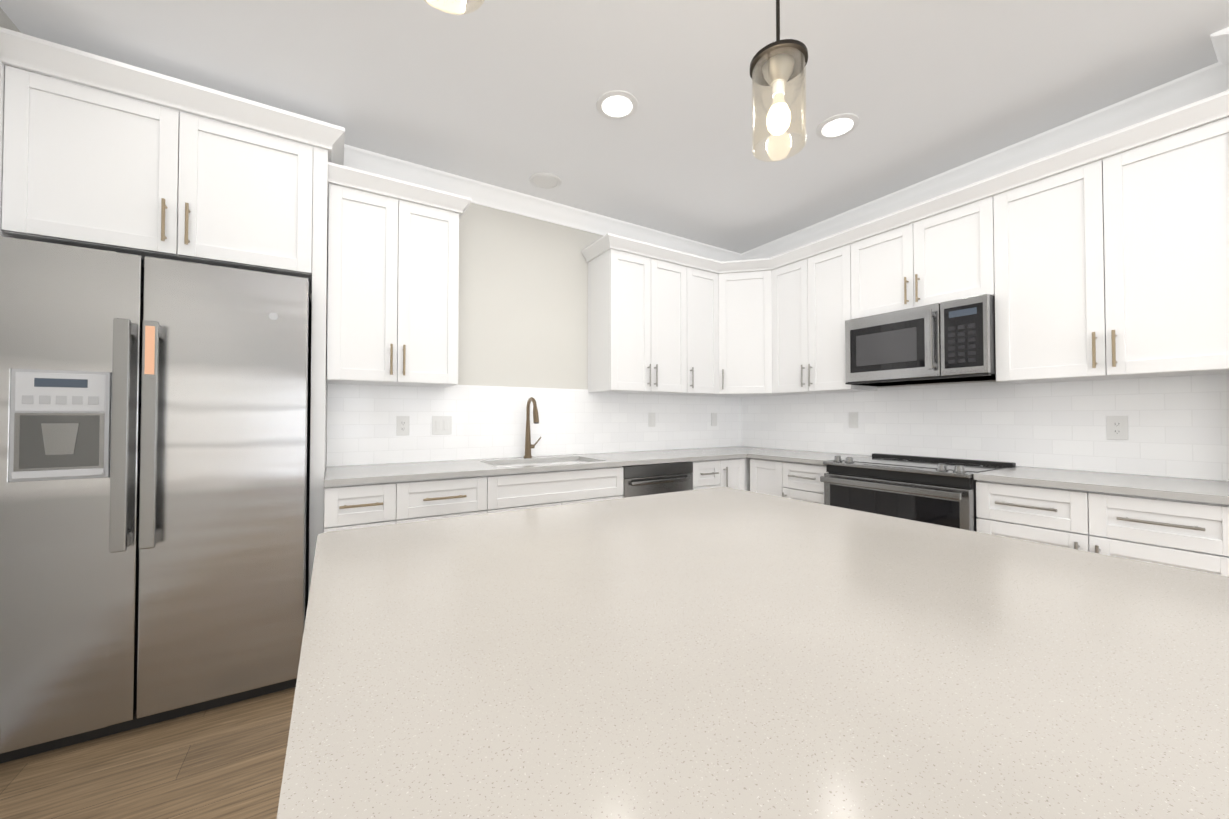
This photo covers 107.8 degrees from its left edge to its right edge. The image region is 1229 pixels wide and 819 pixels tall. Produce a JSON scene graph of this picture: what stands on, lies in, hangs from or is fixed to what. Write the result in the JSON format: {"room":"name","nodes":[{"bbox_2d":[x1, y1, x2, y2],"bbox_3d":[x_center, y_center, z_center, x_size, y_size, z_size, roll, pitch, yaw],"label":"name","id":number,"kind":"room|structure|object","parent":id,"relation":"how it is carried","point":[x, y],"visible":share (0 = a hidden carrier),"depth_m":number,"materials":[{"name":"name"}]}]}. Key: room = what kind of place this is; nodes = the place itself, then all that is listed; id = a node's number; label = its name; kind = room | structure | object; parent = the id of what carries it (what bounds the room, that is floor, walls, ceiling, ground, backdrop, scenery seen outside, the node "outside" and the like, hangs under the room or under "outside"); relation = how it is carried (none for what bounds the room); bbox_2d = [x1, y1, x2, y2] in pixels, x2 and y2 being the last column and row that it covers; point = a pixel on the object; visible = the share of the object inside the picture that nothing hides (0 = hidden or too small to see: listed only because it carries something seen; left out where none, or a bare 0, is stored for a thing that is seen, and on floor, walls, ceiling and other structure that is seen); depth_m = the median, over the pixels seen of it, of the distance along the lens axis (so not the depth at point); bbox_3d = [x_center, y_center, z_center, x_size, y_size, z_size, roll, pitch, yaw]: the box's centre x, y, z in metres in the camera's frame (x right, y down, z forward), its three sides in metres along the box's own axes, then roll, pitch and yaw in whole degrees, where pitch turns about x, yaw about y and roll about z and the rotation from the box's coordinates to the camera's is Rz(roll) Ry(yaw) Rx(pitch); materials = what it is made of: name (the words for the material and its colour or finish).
{"room":"kitchen","nodes":[
{"label":"kitchen","id":0,"kind":"room"},
{"bbox_2d":[0,7,50,76],"bbox_3d":[-0.634,-0.168,-1.093,0.150,2.675,7.050,1,-1,-32],"label":"wall","id":1,"kind":"structure","parent":0,"point":[6,22],"depth_m":1.66,"materials":[{"name":"paint"}]},
{"bbox_2d":[0,687,295,818],"bbox_3d":[1.241,1.238,0.055,4.572,0.100,7.350,1,-1,-32],"label":"floor","id":2,"kind":"structure","parent":0,"point":[225,762],"depth_m":1.50,"materials":[{"name":"brown wood"}]},
{"bbox_2d":[0,236,311,763],"bbox_3d":[-1.860,0.319,1.917,0.910,1.800,0.593,1,-1,-32],"label":"refrigerator","id":3,"kind":"object","parent":2,"relation":"on","point":[154,477],"visible":0.98,"depth_m":1.68,"materials":[{"name":"grey metal"}]},
{"bbox_2d":[320,475,411,533],"bbox_3d":[-1.280,0.783,2.294,0.343,0.884,0.590,1,-1,-32],"label":"base cabinet","id":4,"kind":"object","parent":2,"relation":"on","point":[369,504],"depth_m":2.05,"materials":[{"name":"white paint"}]},
{"bbox_2d":[412,475,503,521],"bbox_3d":[-1.002,0.786,2.467,0.547,0.884,0.590,1,-1,-32],"label":"base cabinet","id":5,"kind":"object","parent":2,"relation":"on","point":[432,499],"depth_m":2.26,"materials":[{"name":"white paint"}]},
{"bbox_2d":[504,467,622,510],"bbox_3d":[-0.483,0.792,2.791,0.909,0.884,0.590,1,-1,-32],"label":"base cabinet","id":6,"kind":"object","parent":2,"relation":"on","point":[538,489],"depth_m":2.57,"materials":[{"name":"white paint"}]},
{"bbox_2d":[324,447,787,486],"bbox_3d":[-0.036,0.339,3.063,3.263,0.029,0.615,1,-1,-32],"label":"countertop","id":7,"kind":"structure","parent":6,"relation":"on","point":[355,474],"depth_m":2.57,"materials":[{"name":"white stone"}]},
{"bbox_2d":[520,395,543,458],"bbox_3d":[-0.517,0.120,2.959,0.116,0.404,0.192,1,-1,-32],"label":"faucet","id":8,"kind":"object","parent":7,"relation":"on","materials":[{"name":"brown metal"}]},
{"bbox_2d":[492,459,591,466],"bbox_3d":[-0.438,0.447,2.780,0.714,0.222,0.414,1,-1,-32],"label":"sink","id":9,"kind":"object","parent":7,"relation":"in","point":[519,462],"depth_m":2.95,"materials":[{"name":"silver metal"}]},
{"bbox_2d":[622,462,692,497],"bbox_3d":[0.157,0.801,3.161,0.564,0.878,0.605,1,-1,-32],"label":"dishwasher","id":10,"kind":"object","parent":2,"relation":"on","point":[646,479],"visible":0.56,"depth_m":2.92,"materials":[{"name":"grey metal"}]},
{"bbox_2d":[648,459,727,489],"bbox_3d":[0.521,0.802,3.418,0.318,0.884,0.590,1,-1,-32],"label":"base cabinet","id":11,"kind":"object","parent":2,"relation":"on","point":[712,473],"depth_m":3.18,"materials":[{"name":"white paint"}]},
{"bbox_2d":[728,459,747,490],"bbox_3d":[0.689,0.804,3.523,0.314,0.884,0.590,1,-1,-32],"label":"base cabinet","id":12,"kind":"object","parent":2,"relation":"on","point":[737,468],"depth_m":3.33,"materials":[{"name":"white paint"}]},
{"bbox_2d":[277,487,1228,818],"bbox_3d":[0.199,0.745,0.866,1.330,0.914,1.265,1,-1,-32],"label":"kitchen island","id":13,"kind":"object","parent":2,"relation":"on","point":[719,653],"visible":1,"depth_m":0.48,"materials":[{"name":"stone"}]},
{"bbox_2d":[748,459,771,494],"bbox_3d":[1.353,0.801,3.356,0.589,0.884,0.346,1,-1,-32],"label":"base cabinet","id":14,"kind":"object","parent":2,"relation":"on","point":[759,470],"depth_m":3.28,"materials":[{"name":"white paint"}]},
{"bbox_2d":[772,459,828,503],"bbox_3d":[1.489,0.797,3.138,0.589,0.884,0.403,1,-1,-32],"label":"base cabinet","id":15,"kind":"object","parent":2,"relation":"on","point":[799,481],"depth_m":3.00,"materials":[{"name":"white paint"}]},
{"bbox_2d":[748,451,871,466],"bbox_3d":[1.417,0.342,3.237,0.614,0.029,0.630,1,-1,-32],"label":"countertop","id":16,"kind":"structure","parent":15,"relation":"on","point":[784,456],"depth_m":3.17,"materials":[{"name":"white stone"}]},
{"bbox_2d":[820,453,1015,531],"bbox_3d":[1.726,0.757,2.600,0.662,0.947,0.755,1,-1,-32],"label":"range","id":17,"kind":"object","parent":2,"relation":"on","point":[937,491],"visible":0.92,"depth_m":2.43,"materials":[{"name":"grey metal"}]},
{"bbox_2d":[974,479,1228,576],"bbox_3d":[2.207,0.778,1.988,0.589,0.884,0.783,1,-1,-32],"label":"base cabinet","id":18,"kind":"object","parent":2,"relation":"on","point":[1168,532],"depth_m":1.79,"materials":[{"name":"white paint"}]},
{"bbox_2d":[974,467,1228,506],"bbox_3d":[2.202,0.321,1.980,0.614,0.029,0.802,1,-1,-32],"label":"countertop","id":19,"kind":"structure","parent":18,"relation":"on","point":[1106,482],"depth_m":1.90,"materials":[{"name":"white stone"}]},
{"bbox_2d":[309,184,738,461],"bbox_3d":[-0.665,-0.098,3.131,4.572,2.675,0.150,1,-1,-32],"label":"wall","id":20,"kind":"structure","parent":0,"point":[523,304],"depth_m":3.07,"materials":[{"name":"paint"}]},
{"bbox_2d":[0,31,319,298],"bbox_3d":[-1.917,-0.985,2.031,0.927,0.696,0.410,1,-1,-32],"label":"upper cabinet","id":21,"kind":"object","parent":20,"relation":"attached to","point":[81,166],"depth_m":1.81,"materials":[{"name":"white paint"}]},
{"bbox_2d":[324,163,463,390],"bbox_3d":[-1.230,-0.665,2.504,0.625,1.048,0.328,1,-1,-32],"label":"upper cabinet","id":22,"kind":"object","parent":20,"relation":"attached to","point":[391,265],"depth_m":2.34,"materials":[{"name":"white paint"}]},
{"bbox_2d":[396,416,409,435],"bbox_3d":[-1.253,0.096,2.655,0.070,0.115,0.007,1,-1,-32],"label":"electrical outlet","id":23,"kind":"object","parent":20,"relation":"attached to","point":[402,426],"visible":1,"depth_m":2.65,"materials":[{"name":"white plastic"}]},
{"bbox_2d":[432,416,451,434],"bbox_3d":[-1.066,0.098,2.771,0.116,0.115,0.008,1,-1,-32],"label":"light switch","id":24,"kind":"object","parent":20,"relation":"attached to","point":[441,425],"visible":1,"depth_m":2.77,"materials":[{"name":"white plastic"}]},
{"bbox_2d":[584,235,679,394],"bbox_3d":[0.203,-0.650,3.398,0.742,1.048,0.328,1,-1,-32],"label":"upper cabinet","id":25,"kind":"object","parent":20,"relation":"attached to","point":[634,300],"depth_m":3.21,"materials":[{"name":"white paint"}]},
{"bbox_2d":[52,27,1228,261],"bbox_3d":[0.116,-1.405,1.902,4.272,0.100,2.800,1,-1,-32],"label":"crown molding","id":26,"kind":"structure","parent":20,"relation":"attached to","point":[1180,93],"depth_m":2.70,"materials":[{"name":"white paint"}]},
{"bbox_2d":[648,413,654,426],"bbox_3d":[0.304,0.082,3.627,0.070,0.115,0.008,1,-1,-32],"label":"light switch","id":27,"kind":"object","parent":20,"relation":"attached to","point":[651,419],"visible":1,"depth_m":3.62,"materials":[{"name":"white plastic"}]},
{"bbox_2d":[672,251,715,398],"bbox_3d":[0.618,-0.647,3.632,0.445,1.048,0.370,1,-1,-32],"label":"upper cabinet","id":28,"kind":"object","parent":20,"relation":"attached to","point":[697,287],"depth_m":3.49,"materials":[{"name":"white paint"}]},
{"bbox_2d":[711,413,716,425],"bbox_3d":[0.889,0.088,3.992,0.070,0.115,0.008,1,-1,-32],"label":"light switch","id":29,"kind":"object","parent":20,"relation":"attached to","point":[713,419],"visible":1,"depth_m":3.99,"materials":[{"name":"white plastic"}]},
{"bbox_2d":[692,255,787,398],"bbox_3d":[1.079,-0.645,3.744,0.668,1.048,0.668,1,-1,-32],"label":"upper cabinet","id":30,"kind":"object","parent":20,"relation":"attached to","point":[745,300],"depth_m":3.56,"materials":[{"name":"white paint"}]},
{"bbox_2d":[0,0,1228,253],"bbox_3d":[1.241,-1.536,0.101,4.572,0.100,7.350,1,-1,-32],"label":"ceiling","id":31,"kind":"structure","parent":0,"point":[506,94],"depth_m":1.96,"materials":[{"name":"paint"}]},
{"bbox_2d":[423,0,483,14],"bbox_3d":[-0.284,-1.100,0.762,0.144,0.749,0.144,1,-1,-32],"label":"pendant light","id":32,"kind":"object","parent":31,"relation":"hanging from","point":[457,5],"visible":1,"depth_m":0.82,"materials":[{"name":"clear glass"}]},
{"bbox_2d":[529,172,560,189],"bbox_3d":[-0.435,-1.435,2.822,0.200,0.010,0.200,1,-1,-32],"label":"recessed light","id":33,"kind":"object","parent":31,"relation":"in","point":[544,180],"visible":1,"depth_m":2.81,"materials":[{"name":"white paint"}]},
{"bbox_2d":[596,90,637,119],"bbox_3d":[0.013,-1.447,2.137,0.200,0.010,0.200,1,-1,-32],"label":"recessed light","id":34,"kind":"object","parent":31,"relation":"in","point":[616,104],"visible":1,"depth_m":2.12,"materials":[{"name":"white paint"}]},
{"bbox_2d":[750,0,807,161],"bbox_3d":[0.430,-1.076,1.178,0.144,0.782,0.144,1,-1,-32],"label":"pendant light","id":35,"kind":"object","parent":31,"relation":"hanging from","point":[777,65],"visible":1,"depth_m":1.15,"materials":[{"name":"clear glass"}]},
{"bbox_2d":[816,113,859,138],"bbox_3d":[1.140,-1.444,2.293,0.200,0.010,0.200,1,-1,-32],"label":"recessed light","id":36,"kind":"object","parent":31,"relation":"in","point":[837,126],"visible":1,"depth_m":2.28,"materials":[{"name":"white paint"}]},
{"bbox_2d":[748,116,1228,387],"bbox_3d":[1.991,-0.100,3.051,0.150,2.675,2.800,1,-1,-32],"label":"wall","id":37,"kind":"structure","parent":0,"point":[970,203],"depth_m":2.69,"materials":[{"name":"paint"}]},
{"bbox_2d":[772,235,891,394],"bbox_3d":[1.523,-0.613,3.314,0.370,0.970,0.743,1,-1,-32],"label":"upper cabinet","id":38,"kind":"object","parent":37,"relation":"attached to","point":[816,295],"depth_m":3.19,"materials":[{"name":"white paint"}]},
{"bbox_2d":[849,412,857,427],"bbox_3d":[1.743,0.076,3.271,0.008,0.115,0.070,1,-1,-32],"label":"electrical outlet","id":39,"kind":"object","parent":37,"relation":"attached to","point":[853,419],"visible":1,"depth_m":3.27,"materials":[{"name":"white plastic"}]},
{"bbox_2d":[860,191,995,317],"bbox_3d":[1.909,-0.848,2.740,0.327,0.518,0.762,1,-1,-32],"label":"upper cabinet","id":40,"kind":"object","parent":37,"relation":"attached to","point":[950,255],"depth_m":2.58,"materials":[{"name":"white paint"}]},
{"bbox_2d":[845,294,995,385],"bbox_3d":[1.858,-0.377,2.701,0.439,0.418,0.755,1,-1,-32],"label":"over-the-range microwave","id":41,"kind":"object","parent":40,"relation":"attached to","point":[948,341],"visible":0.98,"depth_m":2.54,"materials":[{"name":"grey metal"}]},
{"bbox_2d":[976,111,1228,386],"bbox_3d":[2.302,-0.633,2.106,0.327,0.970,0.842,1,-1,-32],"label":"upper cabinet","id":42,"kind":"object","parent":37,"relation":"attached to","point":[1106,283],"depth_m":1.96,"materials":[{"name":"white paint"}]},
{"bbox_2d":[1107,416,1127,439],"bbox_3d":[2.432,0.088,2.168,0.007,0.115,0.070,1,-1,-32],"label":"electrical outlet","id":43,"kind":"object","parent":37,"relation":"attached to","point":[1117,427],"visible":1,"depth_m":2.17,"materials":[{"name":"white plastic"}]}
]}

